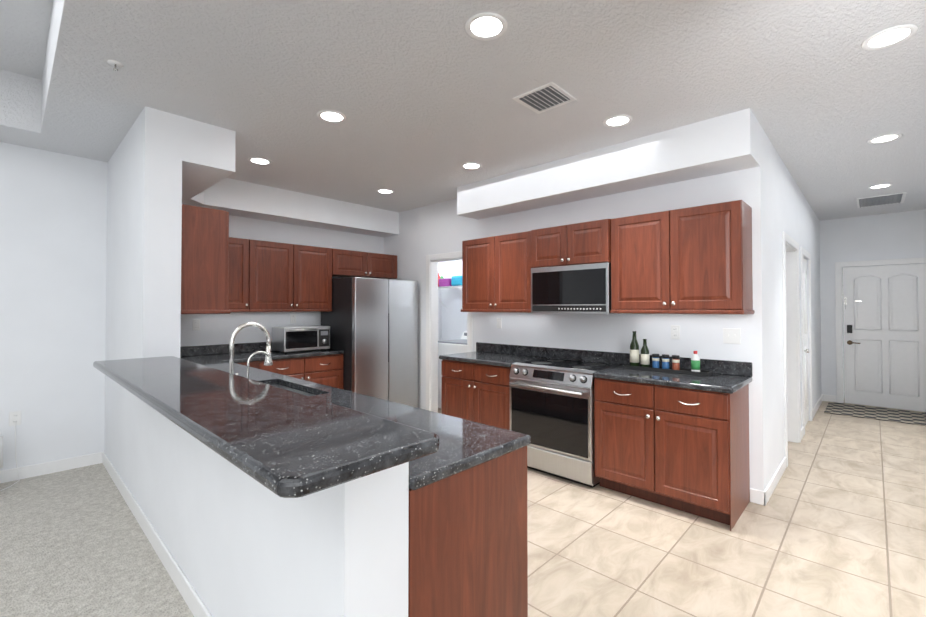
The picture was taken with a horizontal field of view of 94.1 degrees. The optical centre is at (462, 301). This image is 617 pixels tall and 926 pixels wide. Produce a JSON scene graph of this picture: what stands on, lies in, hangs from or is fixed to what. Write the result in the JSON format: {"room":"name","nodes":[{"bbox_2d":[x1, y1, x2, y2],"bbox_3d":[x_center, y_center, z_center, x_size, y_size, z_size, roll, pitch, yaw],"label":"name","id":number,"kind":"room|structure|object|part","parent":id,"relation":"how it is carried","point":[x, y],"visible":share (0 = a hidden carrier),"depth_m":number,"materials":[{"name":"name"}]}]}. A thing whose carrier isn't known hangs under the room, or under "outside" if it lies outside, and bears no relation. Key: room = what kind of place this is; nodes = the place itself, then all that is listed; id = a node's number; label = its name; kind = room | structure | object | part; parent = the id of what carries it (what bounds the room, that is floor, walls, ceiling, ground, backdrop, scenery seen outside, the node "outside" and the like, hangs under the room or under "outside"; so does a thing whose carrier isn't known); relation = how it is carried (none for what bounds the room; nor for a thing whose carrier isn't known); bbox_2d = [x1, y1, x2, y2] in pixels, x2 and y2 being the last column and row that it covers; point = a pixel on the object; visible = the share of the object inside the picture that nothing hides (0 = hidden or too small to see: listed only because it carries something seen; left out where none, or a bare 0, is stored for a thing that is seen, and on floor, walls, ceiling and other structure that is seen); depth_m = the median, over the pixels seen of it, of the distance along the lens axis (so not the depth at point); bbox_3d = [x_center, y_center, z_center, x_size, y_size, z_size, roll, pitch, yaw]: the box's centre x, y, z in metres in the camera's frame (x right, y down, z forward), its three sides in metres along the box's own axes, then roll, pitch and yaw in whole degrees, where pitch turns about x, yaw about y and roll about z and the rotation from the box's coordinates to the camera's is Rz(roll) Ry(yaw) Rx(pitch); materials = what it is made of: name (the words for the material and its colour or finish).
{"room":"kitchen","nodes":[
{"label":"kitchen","id":0,"kind":"room"},
{"bbox_2d":[0,69,41,148],"bbox_3d":[-5.126,-1.556,2.062,1.010,0.490,4.413,-1,-1,44],"label":"ceiling band","id":1,"kind":"object","parent":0,"point":[20,109],"visible":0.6,"depth_m":3.25,"materials":[{"name":"white paint"}]},
{"bbox_2d":[0,0,52,79],"bbox_3d":[-1.862,-1.799,-0.488,7.240,0.080,3.613,-1,-1,44],"label":"ceiling","id":2,"kind":"structure","parent":0,"point":[24,27],"depth_m":2.77,"materials":[{"name":"white paint"}]},
{"bbox_2d":[0,142,107,470],"bbox_3d":[-5.023,0.072,2.255,0.200,2.760,4.870,-1,-1,44],"label":"wall","id":3,"kind":"structure","parent":0,"point":[53,231],"depth_m":3.69,"materials":[{"name":"paint"}]},
{"bbox_2d":[9,411,20,425],"bbox_3d":[-3.660,0.956,3.523,0.009,0.115,0.070,-1,-1,44],"label":"outlet","id":4,"kind":"object","parent":3,"relation":"attached to","point":[15,416],"visible":1,"depth_m":3.52,"materials":[{"name":"white plastic"}]},
{"bbox_2d":[0,452,101,482],"bbox_3d":[-4.950,1.395,2.157,0.013,0.112,4.857,-1,-1,44],"label":"baseboard","id":5,"kind":"structure","parent":3,"relation":"attached to","point":[24,472],"depth_m":3.67,"materials":[{"name":"paint"}]},
{"bbox_2d":[0,463,193,616],"bbox_3d":[-2.092,1.435,-0.553,8.950,0.072,4.870,-1,-1,44],"label":"floor carpet","id":6,"kind":"object","parent":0,"point":[75,542],"depth_m":2.45,"materials":[{"name":"grey carpet"}]},
{"bbox_2d":[186,191,203,203],"bbox_3d":[-2.578,-1.125,4.184,0.150,0.310,0.150,-1,-1,44],"label":"ceiling soffit","id":7,"kind":"structure","parent":0,"point":[199,198],"depth_m":4.22,"materials":[{"name":"paint"}]},
{"bbox_2d":[182,117,235,200],"bbox_3d":[-2.325,-1.133,3.601,1.320,0.310,0.346,-1,-1,44],"label":"ceiling soffit","id":8,"kind":"structure","parent":0,"point":[208,155],"depth_m":3.19,"materials":[{"name":"paint"}]},
{"bbox_2d":[104,106,408,616],"bbox_3d":[-1.855,0.079,2.749,4.470,2.760,0.214,-1,-1,44],"label":"wall","id":9,"kind":"structure","parent":0,"point":[237,541],"depth_m":1.96,"materials":[{"name":"paint"}]},
{"bbox_2d":[102,451,211,616],"bbox_3d":[-1.795,1.400,2.516,4.090,0.112,0.013,-1,-1,44],"label":"baseboard","id":10,"kind":"structure","parent":9,"relation":"attached to","point":[192,598],"depth_m":2.39,"materials":[{"name":"paint"}]},
{"bbox_2d":[181,204,232,311],"bbox_3d":[-2.203,-0.311,3.459,0.865,0.750,0.320,-1,-1,44],"label":"upper cabinet","id":11,"kind":"object","parent":9,"relation":"attached to","point":[206,243],"depth_m":3.16,"materials":[{"name":"brown wood"}]},
{"bbox_2d":[182,178,398,236],"bbox_3d":[-2.041,-1.111,5.118,0.360,0.310,2.936,-1,-1,44],"label":"ceiling soffit","id":12,"kind":"structure","parent":0,"point":[234,197],"depth_m":5.01,"materials":[{"name":"paint"}]},
{"bbox_2d":[180,215,441,346],"bbox_3d":[-1.876,0.123,5.730,0.330,2.760,4.076,-1,-1,44],"label":"wall","id":13,"kind":"structure","parent":0,"point":[217,329],"depth_m":5.09,"materials":[{"name":"paint"}]},
{"bbox_2d":[192,319,199,329],"bbox_3d":[-2.810,0.246,4.543,0.009,0.115,0.070,-1,-1,44],"label":"electrical outlet","id":14,"kind":"object","parent":13,"relation":"attached to","point":[196,324],"visible":1,"depth_m":4.54,"materials":[{"name":"white plastic"}]},
{"bbox_2d":[180,340,274,355],"bbox_3d":[-2.514,0.522,4.837,0.022,0.104,1.908,-1,-1,44],"label":"backsplash","id":15,"kind":"structure","parent":13,"relation":"attached to","point":[204,350],"depth_m":4.63,"materials":[{"name":"black stone"}]},
{"bbox_2d":[233,238,252,311],"bbox_3d":[-2.615,-0.295,4.484,0.378,0.750,0.630,-1,-1,44],"label":"upper cabinet","id":16,"kind":"object","parent":13,"relation":"attached to","point":[242,248],"depth_m":4.56,"materials":[{"name":"brown wood"}]},
{"bbox_2d":[291,314,295,322],"bbox_3d":[-2.086,0.207,5.304,0.009,0.115,0.070,-1,-1,44],"label":"electrical outlet","id":17,"kind":"object","parent":13,"relation":"attached to","point":[293,318],"visible":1,"depth_m":5.30,"materials":[{"name":"white plastic"}]},
{"bbox_2d":[253,240,336,311],"bbox_3d":[-2.063,-0.287,5.065,0.378,0.750,0.974,-1,-1,44],"label":"upper cabinet","id":18,"kind":"object","parent":13,"relation":"attached to","point":[287,277],"depth_m":4.94,"materials":[{"name":"brown wood"}]},
{"bbox_2d":[337,249,396,278],"bbox_3d":[-1.389,-0.489,5.797,0.350,0.325,1.000,-1,-1,44],"label":"upper cabinet","id":19,"kind":"object","parent":13,"relation":"attached to","point":[350,263],"depth_m":5.67,"materials":[{"name":"brown wood"}]},
{"bbox_2d":[442,260,466,339],"bbox_3d":[0.320,0.135,6.537,2.000,2.760,0.120,-1,-1,44],"label":"wall","id":20,"kind":"structure","parent":0,"point":[454,322],"depth_m":6.92,"materials":[{"name":"paint"}]},
{"bbox_2d":[438,273,461,308],"bbox_3d":[0.156,-0.178,6.362,1.730,0.568,0.361,-1,-1,44],"label":"wire shelf","id":21,"kind":"object","parent":20,"relation":"attached to","point":[453,282],"visible":0.33,"depth_m":6.54,"materials":[{"name":"white metal"}]},
{"bbox_2d":[38,0,925,220],"bbox_3d":[2.333,-1.525,4.144,8.950,0.490,8.887,-1,-1,44],"label":"ceiling","id":22,"kind":"structure","parent":0,"point":[420,94],"depth_m":2.58,"materials":[{"name":"white paint"}]},
{"bbox_2d":[107,60,122,70],"bbox_3d":[-1.907,-1.289,2.365,0.070,0.035,0.070,-1,-1,44],"label":"sprinkler","id":23,"kind":"object","parent":22,"relation":"attached to","point":[114,63],"visible":1,"depth_m":2.36,"materials":[{"name":"paint"}]},
{"bbox_2d":[248,157,271,164],"bbox_3d":[-1.853,-1.280,3.937,0.204,0.006,0.204,-1,-1,44],"label":"recessed light","id":24,"kind":"object","parent":22,"relation":"in","point":[258,160],"visible":0.98,"depth_m":3.93,"materials":[{"name":"paint"}]},
{"bbox_2d":[317,110,346,122],"bbox_3d":[-0.918,-1.294,3.021,0.204,0.006,0.204,-1,-1,44],"label":"recessed light","id":25,"kind":"object","parent":22,"relation":"in","point":[330,116],"visible":1,"depth_m":3.02,"materials":[{"name":"paint"}]},
{"bbox_2d":[376,189,393,193],"bbox_3d":[-0.894,-1.265,4.959,0.204,0.006,0.204,-1,-1,44],"label":"recessed light","id":26,"kind":"object","parent":22,"relation":"in","point":[385,191],"visible":0.98,"depth_m":4.96,"materials":[{"name":"paint"}]},
{"bbox_2d":[461,162,481,169],"bbox_3d":[0.081,-1.278,4.071,0.204,0.006,0.204,-1,-1,44],"label":"recessed light","id":27,"kind":"object","parent":22,"relation":"in","point":[471,166],"visible":1,"depth_m":4.07,"materials":[{"name":"paint"}]},
{"bbox_2d":[465,12,507,40],"bbox_3d":[0.111,-1.308,2.056,0.204,0.006,0.204,-1,-1,44],"label":"recessed light","id":28,"kind":"object","parent":22,"relation":"in","point":[485,26],"visible":1,"depth_m":2.05,"materials":[{"name":"paint"}]},
{"bbox_2d":[512,82,576,113],"bbox_3d":[0.523,-1.292,2.762,0.292,0.017,0.292,-1,-1,44],"label":"ceiling vent","id":29,"kind":"object","parent":22,"relation":"in","point":[545,97],"visible":1,"depth_m":2.75,"materials":[{"name":"metal"}]},
{"bbox_2d":[603,115,632,126],"bbox_3d":[1.109,-1.293,3.093,0.204,0.006,0.204,-1,-1,44],"label":"recessed light","id":30,"kind":"object","parent":22,"relation":"in","point":[617,120],"visible":1,"depth_m":3.08,"materials":[{"name":"paint"}]},
{"bbox_2d":[868,184,892,188],"bbox_3d":[4.596,-1.268,4.750,0.204,0.006,0.204,-1,-1,44],"label":"recessed light","id":31,"kind":"object","parent":22,"relation":"in","point":[879,186],"visible":1,"depth_m":4.75,"materials":[{"name":"paint"}]},
{"bbox_2d":[856,192,906,207],"bbox_3d":[5.205,-1.255,5.374,0.430,0.015,0.660,-1,-1,44],"label":"ceiling vent","id":32,"kind":"object","parent":22,"relation":"in","point":[888,199],"visible":0.98,"depth_m":5.34,"materials":[{"name":"metal"}]},
{"bbox_2d":[867,133,902,143],"bbox_3d":[3.338,-1.288,3.414,0.204,0.006,0.204,-1,-1,44],"label":"recessed light","id":33,"kind":"object","parent":22,"relation":"in","point":[885,138],"visible":1,"depth_m":3.41,"materials":[{"name":"paint"}]},
{"bbox_2d":[861,24,918,50],"bbox_3d":[2.112,-1.307,2.139,0.204,0.006,0.204,-1,-1,44],"label":"recessed light","id":34,"kind":"object","parent":22,"relation":"in","point":[889,37],"visible":1,"depth_m":2.13,"materials":[{"name":"paint"}]},
{"bbox_2d":[384,170,742,409],"bbox_3d":[0.501,0.110,4.791,4.470,2.760,0.120,-1,-1,44],"label":"wall","id":35,"kind":"structure","parent":0,"point":[438,228],"depth_m":4.17,"materials":[{"name":"paint"}]},
{"bbox_2d":[426,251,471,412],"bbox_3d":[-0.145,0.446,5.390,0.810,2.105,0.136,-1,-1,44],"label":"door frame","id":36,"kind":"structure","parent":35,"relation":"attached to","point":[434,348],"depth_m":5.59,"materials":[{"name":"paint"}]},
{"bbox_2d":[461,231,530,311],"bbox_3d":[0.442,-0.295,4.525,0.918,0.750,0.351,-1,-1,44],"label":"upper cabinet","id":37,"kind":"object","parent":35,"relation":"attached to","point":[496,272],"depth_m":4.37,"materials":[{"name":"brown wood"}]},
{"bbox_2d":[497,318,501,327],"bbox_3d":[0.402,0.240,4.793,0.070,0.115,0.010,-1,-1,44],"label":"light switch","id":38,"kind":"object","parent":35,"relation":"attached to","point":[499,322],"visible":1,"depth_m":4.78,"materials":[{"name":"white plastic"}]},
{"bbox_2d":[529,219,608,267],"bbox_3d":[1.045,-0.499,3.934,0.766,0.360,0.380,-1,-1,44],"label":"upper cabinet","id":39,"kind":"object","parent":35,"relation":"attached to","point":[584,242],"depth_m":3.77,"materials":[{"name":"brown wood"}]},
{"bbox_2d":[531,262,620,313],"bbox_3d":[1.042,-0.105,3.925,0.762,0.421,0.386,-1,-1,44],"label":"microwave","id":40,"kind":"object","parent":39,"relation":"attached to","point":[583,288],"visible":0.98,"depth_m":3.75,"materials":[{"name":"black glass"}]},
{"bbox_3d":[0.911,-0.124,3.788,0.722,0.297,0.004,-1,-1,44],"label":"black glass","id":41,"kind":"part","parent":40,"relation":"part of","materials":[{"name":"black glass"}]},
{"bbox_2d":[477,342,752,375],"bbox_3d":[1.135,0.511,4.080,2.700,0.104,0.023,-1,-1,44],"label":"backsplash","id":42,"kind":"structure","parent":35,"relation":"attached to","point":[731,368],"depth_m":3.93,"materials":[{"name":"black stone"}]},
{"bbox_2d":[671,325,679,338],"bbox_3d":[1.735,0.251,3.525,0.070,0.115,0.009,-1,-1,44],"label":"electrical outlet","id":43,"kind":"object","parent":35,"relation":"attached to","point":[675,331],"visible":1,"depth_m":3.52,"materials":[{"name":"white plastic"}]},
{"bbox_2d":[609,200,754,311],"bbox_3d":[1.669,-0.312,3.357,0.923,0.750,0.351,-1,-1,44],"label":"upper cabinet","id":44,"kind":"object","parent":35,"relation":"attached to","point":[698,258],"depth_m":3.16,"materials":[{"name":"brown wood"}]},
{"bbox_2d":[723,328,740,343],"bbox_3d":[2.023,0.260,3.247,0.115,0.115,0.016,-1,-1,44],"label":"light switch","id":45,"kind":"object","parent":35,"relation":"attached to","point":[731,335],"visible":1,"depth_m":3.25,"materials":[{"name":"white plastic"}]},
{"bbox_2d":[457,108,759,219],"bbox_3d":[1.050,-1.128,3.963,2.750,0.310,0.350,-1,-1,44],"label":"ceiling soffit","id":46,"kind":"structure","parent":0,"point":[729,142],"depth_m":3.51,"materials":[{"name":"paint"}]},
{"bbox_2d":[438,398,925,616],"bbox_3d":[2.491,1.512,4.264,8.950,0.060,8.430,-1,-1,44],"label":"floor","id":47,"kind":"structure","parent":0,"point":[835,526],"depth_m":2.60,"materials":[{"name":"beige tile"}]},
{"bbox_2d":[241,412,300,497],"bbox_3d":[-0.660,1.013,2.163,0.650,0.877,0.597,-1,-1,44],"label":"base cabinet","id":48,"kind":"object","parent":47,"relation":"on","point":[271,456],"depth_m":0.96,"materials":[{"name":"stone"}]},
{"bbox_2d":[321,277,417,407],"bbox_3d":[-1.204,0.611,5.580,0.800,1.780,0.955,-1,-1,44],"label":"fridge","id":49,"kind":"object","parent":47,"relation":"on","point":[372,323],"visible":0.62,"depth_m":5.24,"materials":[{"name":"silver metal"}]},
{"bbox_2d":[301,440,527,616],"bbox_3d":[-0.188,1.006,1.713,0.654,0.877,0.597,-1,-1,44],"label":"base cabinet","id":50,"kind":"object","parent":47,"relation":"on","point":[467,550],"depth_m":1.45,"materials":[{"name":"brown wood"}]},
{"bbox_2d":[133,349,652,491],"bbox_3d":[-1.005,0.573,3.401,4.187,0.040,1.908,-1,-1,44],"label":"countertop","id":51,"kind":"structure","parent":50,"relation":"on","point":[302,393],"depth_m":1.83,"materials":[{"name":"black stone"}]},
{"bbox_2d":[272,325,329,352],"bbox_3d":[-1.875,0.434,5.032,0.367,0.285,0.560,-1,-1,44],"label":"microwave","id":52,"kind":"object","parent":51,"relation":"on","point":[286,339],"visible":1,"depth_m":4.89,"materials":[{"name":"silver metal"}]},
{"bbox_3d":[-1.819,0.429,4.875,0.008,0.190,0.370,-1,-1,44],"label":"black glass","id":53,"kind":"part","parent":52,"relation":"part of","materials":[{"name":"black glass"}]},
{"bbox_2d":[438,331,466,407],"bbox_3d":[0.071,0.980,6.139,0.690,1.060,0.700,-1,-1,44],"label":"washer","id":54,"kind":"object","parent":47,"relation":"on","point":[447,347],"visible":0.15,"depth_m":6.01,"materials":[{"name":"white metal"}]},
{"bbox_2d":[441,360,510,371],"bbox_3d":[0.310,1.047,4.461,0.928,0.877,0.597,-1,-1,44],"label":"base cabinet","id":55,"kind":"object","parent":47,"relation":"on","point":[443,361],"depth_m":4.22,"materials":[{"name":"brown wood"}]},
{"bbox_2d":[439,352,544,367],"bbox_3d":[0.296,0.588,4.467,0.948,0.040,0.617,-1,-1,44],"label":"countertop","id":56,"kind":"structure","parent":55,"relation":"on","point":[498,359],"depth_m":4.37,"materials":[{"name":"black stone"}]},
{"bbox_2d":[509,358,622,487],"bbox_3d":[0.893,1.016,3.817,0.796,0.918,0.671,-1,-1,44],"label":"range","id":57,"kind":"object","parent":47,"relation":"on","point":[552,400],"visible":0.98,"depth_m":3.58,"materials":[{"name":"silver metal"}]},
{"bbox_2d":[594,380,749,530],"bbox_3d":[1.563,1.029,3.269,0.923,0.877,0.597,-1,-1,44],"label":"base cabinet","id":58,"kind":"object","parent":47,"relation":"on","point":[682,449],"depth_m":2.97,"materials":[{"name":"brown wood"}]},
{"bbox_2d":[593,364,751,395],"bbox_3d":[1.565,0.571,3.260,0.948,0.040,0.617,-1,-1,44],"label":"countertop","id":59,"kind":"structure","parent":58,"relation":"on","point":[718,382],"depth_m":3.07,"materials":[{"name":"black stone"}]},
{"bbox_2d":[824,402,925,425],"bbox_3d":[5.605,1.497,5.740,1.170,0.011,0.900,-1,-1,44],"label":"door mat","id":60,"kind":"object","parent":47,"relation":"on","point":[892,415],"visible":0.93,"depth_m":5.75,"materials":[{"name":"grey fabric"}]},
{"bbox_2d":[741,125,821,490],"bbox_3d":[3.825,0.112,4.955,0.120,2.760,4.940,-1,-1,44],"label":"wall","id":61,"kind":"structure","parent":0,"point":[773,198],"depth_m":3.42,"materials":[{"name":"paint"}]},
{"bbox_2d":[750,488,764,504],"bbox_3d":[2.136,1.415,3.125,0.098,0.100,0.013,-1,-1,44],"label":"baseboard","id":62,"kind":"structure","parent":61,"relation":"attached to","point":[756,496],"depth_m":3.12,"materials":[{"name":"paint"}]},
{"bbox_2d":[764,457,785,505],"bbox_3d":[2.511,1.420,3.458,0.013,0.100,1.013,-1,-1,44],"label":"baseboard","id":63,"kind":"structure","parent":61,"relation":"attached to","point":[774,481],"depth_m":3.37,"materials":[{"name":"paint"}]},
{"bbox_2d":[782,231,800,467],"bbox_3d":[3.183,0.429,4.264,0.136,2.105,1.050,-1,-1,44],"label":"door frame","id":64,"kind":"structure","parent":61,"relation":"attached to","point":[792,364],"depth_m":4.56,"materials":[{"name":"paint"}]},
{"bbox_2d":[801,426,803,439],"bbox_3d":[3.691,1.438,4.698,0.013,0.100,0.290,-1,-1,44],"label":"baseboard","id":65,"kind":"structure","parent":61,"relation":"attached to","point":[802,431],"depth_m":4.70,"materials":[{"name":"paint"}]},
{"bbox_2d":[803,258,808,425],"bbox_3d":[4.079,0.480,5.171,0.043,2.015,0.720,-1,-1,44],"label":"door","id":66,"kind":"structure","parent":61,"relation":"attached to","point":[805,339],"depth_m":5.23,"materials":[{"name":"white wood"}]},
{"bbox_2d":[800,247,812,434],"bbox_3d":[4.105,0.442,5.146,0.016,2.105,0.900,-1,-1,44],"label":"trim","id":67,"kind":"structure","parent":61,"relation":"attached to","point":[805,253],"depth_m":4.86,"materials":[{"name":"paint"}]},
{"bbox_2d":[813,394,822,417],"bbox_3d":[4.955,1.458,6.027,0.013,0.100,1.560,-1,-1,44],"label":"baseboard","id":68,"kind":"structure","parent":61,"relation":"attached to","point":[817,405],"depth_m":5.97,"materials":[{"name":"paint"}]},
{"bbox_2d":[820,209,925,402],"bbox_3d":[6.015,0.130,6.198,1.580,2.760,0.120,-1,-1,44],"label":"wall","id":69,"kind":"structure","parent":0,"point":[899,235],"depth_m":6.38,"materials":[{"name":"paint"}]},
{"bbox_2d":[823,394,835,401],"bbox_3d":[5.545,1.466,6.534,0.170,0.100,0.013,-1,-1,44],"label":"baseboard","id":70,"kind":"structure","parent":69,"relation":"attached to","point":[830,398],"depth_m":6.52,"materials":[{"name":"paint"}]},
{"bbox_2d":[835,257,925,402],"bbox_3d":[5.994,0.457,6.120,1.060,2.105,0.016,-1,-1,44],"label":"door frame","id":71,"kind":"structure","parent":69,"relation":"attached to","point":[839,329],"depth_m":6.44,"materials":[{"name":"paint"}]},
{"bbox_2d":[843,263,925,411],"bbox_3d":[6.005,0.494,6.131,0.880,2.015,0.053,-1,-1,44],"label":"door","id":72,"kind":"structure","parent":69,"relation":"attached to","point":[885,360],"depth_m":6.11,"materials":[{"name":"white wood"}]},
{"bbox_2d":[847,325,851,332],"bbox_3d":[5.710,0.405,6.367,0.060,0.120,0.030,-1,-1,44],"label":"door lock","id":73,"kind":"object","parent":72,"relation":"attached to","point":[849,328],"visible":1,"depth_m":6.36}
]}

